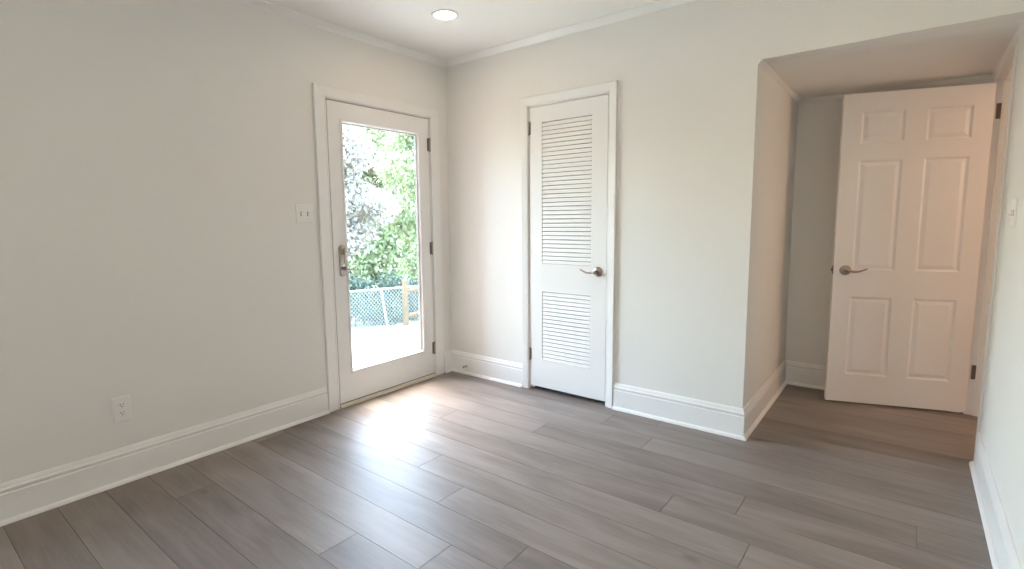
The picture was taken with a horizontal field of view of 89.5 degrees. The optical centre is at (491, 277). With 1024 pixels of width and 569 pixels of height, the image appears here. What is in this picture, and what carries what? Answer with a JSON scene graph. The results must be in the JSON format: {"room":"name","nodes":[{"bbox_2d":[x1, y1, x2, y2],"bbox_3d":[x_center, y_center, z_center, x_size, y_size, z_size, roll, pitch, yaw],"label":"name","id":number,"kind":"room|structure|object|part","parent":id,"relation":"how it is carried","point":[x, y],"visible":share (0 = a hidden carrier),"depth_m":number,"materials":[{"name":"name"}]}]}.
{"room":"empty bedroom","nodes":[
{"label":"empty bedroom","id":0,"kind":"room"},
{"bbox_2d":[0,0,451,483],"bbox_3d":[-1.838,-0.248,2.514,0.120,2.515,4.840,5,8,39],"label":"wall","id":1,"kind":"structure","parent":0,"point":[157,157],"depth_m":2.61,"materials":[{"name":"white paint"}]},
{"bbox_2d":[111,395,131,423],"bbox_3d":[-1.811,0.644,2.534,0.008,0.124,0.078,5,8,39],"label":"power outlet","id":2,"kind":"object","parent":1,"relation":"attached to","point":[121,406],"visible":1,"depth_m":2.53,"materials":[{"name":"white plastic"}]},
{"bbox_2d":[118,402,125,407],"bbox_3d":[-1.809,0.625,2.530,0.002,0.027,0.034,5,8,39],"label":"receptacle","id":3,"kind":"object","parent":2,"relation":"attached to","point":[120,404],"depth_m":2.53,"materials":[{"name":"white plastic"}]},
{"bbox_2d":[118,410,126,415],"bbox_3d":[-1.809,0.664,2.534,0.002,0.027,0.034,5,8,39],"label":"receptacle","id":4,"kind":"object","parent":2,"relation":"attached to","point":[120,412],"depth_m":2.53,"materials":[{"name":"white plastic"}]},
{"bbox_2d":[0,350,451,526],"bbox_3d":[-1.765,0.919,2.601,0.030,0.176,4.600,5,8,39],"label":"baseboard","id":5,"kind":"structure","parent":1,"relation":"attached to","point":[24,497],"depth_m":2.63,"materials":[{"name":"white paint"}]},
{"bbox_2d":[295,204,312,222],"bbox_3d":[-1.164,-0.399,3.228,0.018,0.116,0.116,5,8,39],"label":"light switch","id":6,"kind":"object","parent":1,"relation":"attached to","point":[304,213],"visible":1,"depth_m":3.23,"materials":[{"name":"white plastic"}]},
{"bbox_2d":[231,0,445,67],"bbox_3d":[-1.794,-1.471,2.325,0.035,0.042,4.600,5,8,39],"label":"crown molding","id":7,"kind":"structure","parent":1,"relation":"attached to","point":[263,5],"depth_m":3.31,"materials":[{"name":"white paint"}]},
{"bbox_2d":[312,83,443,411],"bbox_3d":[-0.821,-0.214,3.814,0.202,2.127,1.100,5,8,39],"label":"door frame","id":8,"kind":"structure","parent":1,"relation":"attached to","point":[320,92],"depth_m":3.46,"materials":[{"name":"white paint"}]},
{"bbox_2d":[325,99,435,403],"bbox_3d":[-0.748,-0.182,3.766,0.110,2.019,0.914,5,8,39],"label":"door","id":9,"kind":"structure","parent":1,"relation":"in","point":[362,380],"depth_m":3.69,"materials":[{"name":"white paint"}]},
{"bbox_3d":[-0.999,-0.114,3.468,0.010,0.213,0.047,5,8,39],"label":"handle plate","id":10,"kind":"part","parent":9,"relation":"part of","materials":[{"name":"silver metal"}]},
{"bbox_3d":[-0.948,-0.068,3.485,0.056,0.030,0.105,5,8,39],"label":"lever","id":11,"kind":"part","parent":9,"relation":"part of","materials":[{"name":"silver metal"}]},
{"bbox_2d":[264,0,659,59],"bbox_3d":[-0.527,-1.451,1.297,3.534,0.120,4.840,5,8,39],"label":"ceiling","id":12,"kind":"structure","parent":0,"point":[479,25],"depth_m":3.20,"materials":[{"name":"white paint"}]},
{"bbox_2d":[431,9,458,20],"bbox_3d":[-0.282,-1.603,3.155,0.170,0.007,0.170,5,8,39],"label":"recessed light","id":13,"kind":"object","parent":12,"relation":"in","point":[441,14],"visible":1,"depth_m":3.15,"materials":[{"name":"white paint"}]},
{"bbox_2d":[0,371,992,568],"bbox_3d":[1.425,1.112,1.855,6.050,0.120,7.660,5,8,39],"label":"floor","id":14,"kind":"structure","parent":0,"point":[451,470],"depth_m":2.39,"materials":[{"name":"grey wood"}]},
{"bbox_2d":[446,0,1023,408],"bbox_3d":[0.972,-0.370,3.269,3.294,2.515,0.120,5,8,39],"label":"wall","id":15,"kind":"structure","parent":0,"point":[689,76],"depth_m":3.10,"materials":[{"name":"white paint"}]},
{"bbox_2d":[528,94,608,400],"bbox_3d":[0.506,-0.179,3.574,0.619,2.018,0.100,5,8,39],"label":"door","id":16,"kind":"structure","parent":15,"relation":"in","point":[568,141],"depth_m":3.57,"materials":[{"name":"white paint"}]},
{"bbox_3d":[0.534,0.364,3.660,0.392,0.509,0.029,5,8,39],"label":"louver panel","id":17,"kind":"part","parent":16,"relation":"part of","materials":[{"name":"white paint"}]},
{"bbox_3d":[0.522,-0.583,3.551,0.392,0.989,0.029,5,8,39],"label":"louver panel","id":18,"kind":"part","parent":16,"relation":"part of","materials":[{"name":"white paint"}]},
{"bbox_3d":[0.649,-0.041,3.446,0.125,0.030,0.056,5,8,39],"label":"lever","id":19,"kind":"part","parent":16,"relation":"part of","materials":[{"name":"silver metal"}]},
{"bbox_2d":[521,80,617,407],"bbox_3d":[0.551,-0.206,3.620,0.739,2.120,0.138,5,8,39],"label":"door frame","id":20,"kind":"structure","parent":15,"relation":"attached to","point":[611,88],"depth_m":3.46,"materials":[{"name":"white paint"}]},
{"bbox_2d":[446,0,696,66],"bbox_3d":[0.908,-1.591,3.068,3.294,0.042,0.035,5,8,39],"label":"crown molding","id":21,"kind":"structure","parent":15,"relation":"attached to","point":[662,4],"depth_m":3.37,"materials":[{"name":"white paint"}]},
{"bbox_2d":[452,350,745,440],"bbox_3d":[0.556,0.769,3.653,2.306,0.176,0.030,5,8,39],"label":"baseboard","id":22,"kind":"structure","parent":15,"relation":"attached to","point":[719,419],"depth_m":3.27,"materials":[{"name":"white paint"}]},
{"bbox_2d":[748,70,797,401],"bbox_3d":[1.815,-0.215,3.424,0.120,2.150,1.148,5,8,39],"label":"wall","id":23,"kind":"structure","parent":0,"point":[779,110],"depth_m":3.29,"materials":[{"name":"white paint"}]},
{"bbox_2d":[743,360,786,439],"bbox_3d":[1.839,0.777,3.431,0.030,0.176,1.298,5,8,39],"label":"baseboard","id":24,"kind":"structure","parent":23,"relation":"attached to","point":[761,402],"depth_m":3.33,"materials":[{"name":"white paint"}]},
{"bbox_2d":[758,59,800,102],"bbox_3d":[1.819,-1.202,3.219,0.020,0.022,1.268,5,8,39],"label":"crown molding","id":25,"kind":"structure","parent":23,"relation":"attached to","point":[761,62],"depth_m":3.10,"materials":[{"name":"white paint"}]},
{"bbox_2d":[785,78,993,365],"bbox_3d":[2.656,-0.241,3.557,1.258,2.150,0.120,5,8,39],"label":"wall","id":26,"kind":"structure","parent":0,"point":[818,122],"depth_m":3.73,"materials":[{"name":"white paint"}]},
{"bbox_2d":[785,360,958,412],"bbox_3d":[2.622,0.747,3.612,1.018,0.176,0.030,5,8,39],"label":"baseboard","id":27,"kind":"structure","parent":26,"relation":"attached to","point":[801,374],"depth_m":3.84,"materials":[{"name":"white paint"}]},
{"bbox_3d":[2.619,0.825,3.615,0.992,0.019,0.017,5,8,39],"label":"shoe molding","id":28,"kind":"part","parent":27,"relation":"part of","materials":[{"name":"white paint"}]},
{"bbox_2d":[799,74,993,102],"bbox_3d":[2.599,-1.232,3.389,1.018,0.022,0.020,5,8,39],"label":"crown molding","id":29,"kind":"structure","parent":26,"relation":"attached to","point":[988,76],"depth_m":3.32,"materials":[{"name":"white paint"}]},
{"bbox_2d":[767,19,1023,98],"bbox_3d":[2.245,-1.218,2.949,1.018,0.060,1.148,5,8,39],"label":"ceiling","id":30,"kind":"structure","parent":0,"point":[977,51],"depth_m":2.83,"materials":[{"name":"white paint"}]},
{"bbox_2d":[980,31,1023,568],"bbox_3d":[1.178,-0.093,0.823,0.120,2.515,5.988,5,8,39],"label":"wall","id":31,"kind":"structure","parent":0,"point":[1002,418],"depth_m":2.12,"materials":[{"name":"white paint"}]},
{"bbox_2d":[963,37,1018,434],"bbox_3d":[2.775,-0.125,2.816,0.135,2.084,0.898,5,8,39],"label":"door frame","id":32,"kind":"structure","parent":31,"relation":"attached to","point":[1004,77],"depth_m":3.09,"materials":[{"name":"white paint"}]},
{"bbox_2d":[824,83,995,411],"bbox_3d":[2.635,-0.160,3.311,0.777,2.019,0.166,2,7,20],"label":"door","id":33,"kind":"structure","parent":32,"relation":"attached to","point":[913,166],"depth_m":3.29,"materials":[{"name":"white paint"}]},
{"bbox_3d":[2.373,-0.047,3.360,0.125,0.030,0.056,2,7,20],"label":"lever","id":34,"kind":"part","parent":33,"relation":"part of","materials":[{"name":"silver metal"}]},
{"bbox_3d":[2.494,0.388,3.427,0.233,0.525,0.035,2,7,20],"label":"panel","id":35,"kind":"part","parent":33,"relation":"part of","materials":[{"name":"white paint"}]},
{"bbox_3d":[2.484,-0.400,3.337,0.233,0.707,0.035,2,7,20],"label":"panel","id":36,"kind":"part","parent":33,"relation":"part of","materials":[{"name":"white paint"}]},
{"bbox_3d":[2.477,-0.954,3.273,0.233,0.195,0.035,2,7,20],"label":"panel","id":37,"kind":"part","parent":33,"relation":"part of","materials":[{"name":"white paint"}]},
{"bbox_3d":[2.813,0.397,3.312,0.225,0.525,0.035,2,7,20],"label":"panel","id":38,"kind":"part","parent":33,"relation":"part of","materials":[{"name":"white paint"}]},
{"bbox_3d":[2.803,-0.391,3.222,0.225,0.707,0.035,2,7,20],"label":"panel","id":39,"kind":"part","parent":33,"relation":"part of","materials":[{"name":"white paint"}]},
{"bbox_3d":[2.796,-0.945,3.159,0.225,0.195,0.035,2,7,20],"label":"panel","id":40,"kind":"part","parent":33,"relation":"part of","materials":[{"name":"white paint"}]},
{"bbox_2d":[969,432,1022,568],"bbox_3d":[0.889,1.103,0.701,0.030,0.176,4.965,5,8,39],"label":"baseboard","id":41,"kind":"structure","parent":31,"relation":"attached to","point":[1001,545],"depth_m":2.04,"materials":[{"name":"white paint"}]},
{"bbox_3d":[0.889,1.179,0.719,0.017,0.019,4.952,5,8,39],"label":"shoe molding","id":42,"kind":"part","parent":41,"relation":"part of","materials":[{"name":"white paint"}]},
{"bbox_2d":[992,20,1023,75],"bbox_3d":[2.598,-1.142,2.593,0.014,0.020,1.268,5,8,39],"label":"crown molding","id":43,"kind":"structure","parent":31,"relation":"attached to","point":[1020,30],"depth_m":2.50,"materials":[{"name":"white paint"}]},
{"bbox_2d":[1008,198,1017,226],"bbox_3d":[2.187,-0.273,2.170,0.018,0.116,0.116,5,8,39],"label":"light switch","id":44,"kind":"object","parent":31,"relation":"attached to","point":[1013,213],"visible":1,"depth_m":2.15,"materials":[{"name":"white plastic"}]},
{"label":"outside","id":45,"kind":"structure","parent":0,"visible":0},
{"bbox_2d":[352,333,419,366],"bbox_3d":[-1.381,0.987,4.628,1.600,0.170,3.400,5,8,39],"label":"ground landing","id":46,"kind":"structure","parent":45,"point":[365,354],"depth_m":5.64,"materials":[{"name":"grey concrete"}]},
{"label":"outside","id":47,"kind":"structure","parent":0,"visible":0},
{"bbox_2d":[351,252,418,348],"bbox_3d":[-8.558,-0.186,21.332,33.900,1.160,52.000,5,8,39],"label":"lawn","id":48,"kind":"structure","parent":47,"point":[360,338],"depth_m":7.47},
{"bbox_2d":[342,125,401,260],"bbox_3d":[-4.566,-1.779,14.516,3.658,5.937,3.185,1,7,13],"label":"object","id":49,"kind":"object","parent":48,"relation":"on","point":[358,205],"visible":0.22,"depth_m":14.04,"materials":[{"name":"green plant"}]},
{"bbox_2d":[346,126,416,281],"bbox_3d":[-5.909,-3.806,22.986,7.986,11.148,9.023,-2,7,-14],"label":"tree","id":50,"kind":"object","parent":48,"relation":"on","point":[385,253],"visible":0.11,"depth_m":22.30,"materials":[{"name":"green plant"}]},
{"bbox_2d":[349,272,418,326],"bbox_3d":[-3.358,0.651,13.384,12.028,1.811,1.548,-4,8,-29],"label":"hedge","id":51,"kind":"object","parent":48,"relation":"on","point":[354,284],"visible":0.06,"depth_m":13.32,"materials":[{"name":"green plant"}]},
{"bbox_2d":[350,285,418,331],"bbox_3d":[-2.445,0.850,12.763,16.003,1.223,0.067,-4,8,-29],"label":"fence","id":52,"kind":"object","parent":48,"relation":"on","point":[390,288],"visible":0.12,"depth_m":12.61,"materials":[{"name":"silver metal"}]},
{"bbox_3d":[-2.458,0.261,12.707,16.000,0.040,0.042,-4,8,-29],"label":"rail","id":53,"kind":"part","parent":52,"relation":"part of","materials":[{"name":"silver metal"}]},
{"bbox_3d":[-2.599,0.866,12.668,0.215,1.217,0.052,-4,8,-29],"label":"post","id":54,"kind":"part","parent":52,"relation":"part of","materials":[{"name":"silver metal"}]},
{"bbox_2d":[374,132,417,281],"bbox_3d":[-2.219,-2.528,17.715,3.659,6.636,3.444,-4,7,-25],"label":"tree","id":55,"kind":"object","parent":48,"relation":"on","point":[398,165],"visible":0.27,"depth_m":17.24,"materials":[{"name":"green plant"}]},
{"bbox_2d":[402,279,418,325],"bbox_3d":[-0.080,0.446,13.790,4.773,1.885,0.145,-4,7,-28],"label":"wooden rail fence","id":56,"kind":"object","parent":48,"relation":"on","point":[405,290],"visible":0.14,"depth_m":12.66,"materials":[{"name":"brown wood"}]},
{"bbox_3d":[-2.108,0.787,12.709,0.144,1.505,0.140,5,8,39],"label":"post","id":57,"kind":"part","parent":56,"relation":"part of","materials":[{"name":"brown wood"}]},
{"bbox_3d":[-1.115,0.146,13.184,2.290,0.330,0.093,-4,7,-28],"label":"rail","id":58,"kind":"part","parent":56,"relation":"part of","materials":[{"name":"brown wood"}]},
{"bbox_3d":[-1.107,0.762,13.255,2.290,0.330,0.093,-4,7,-28],"label":"rail","id":59,"kind":"part","parent":56,"relation":"part of","materials":[{"name":"brown wood"}]}
]}

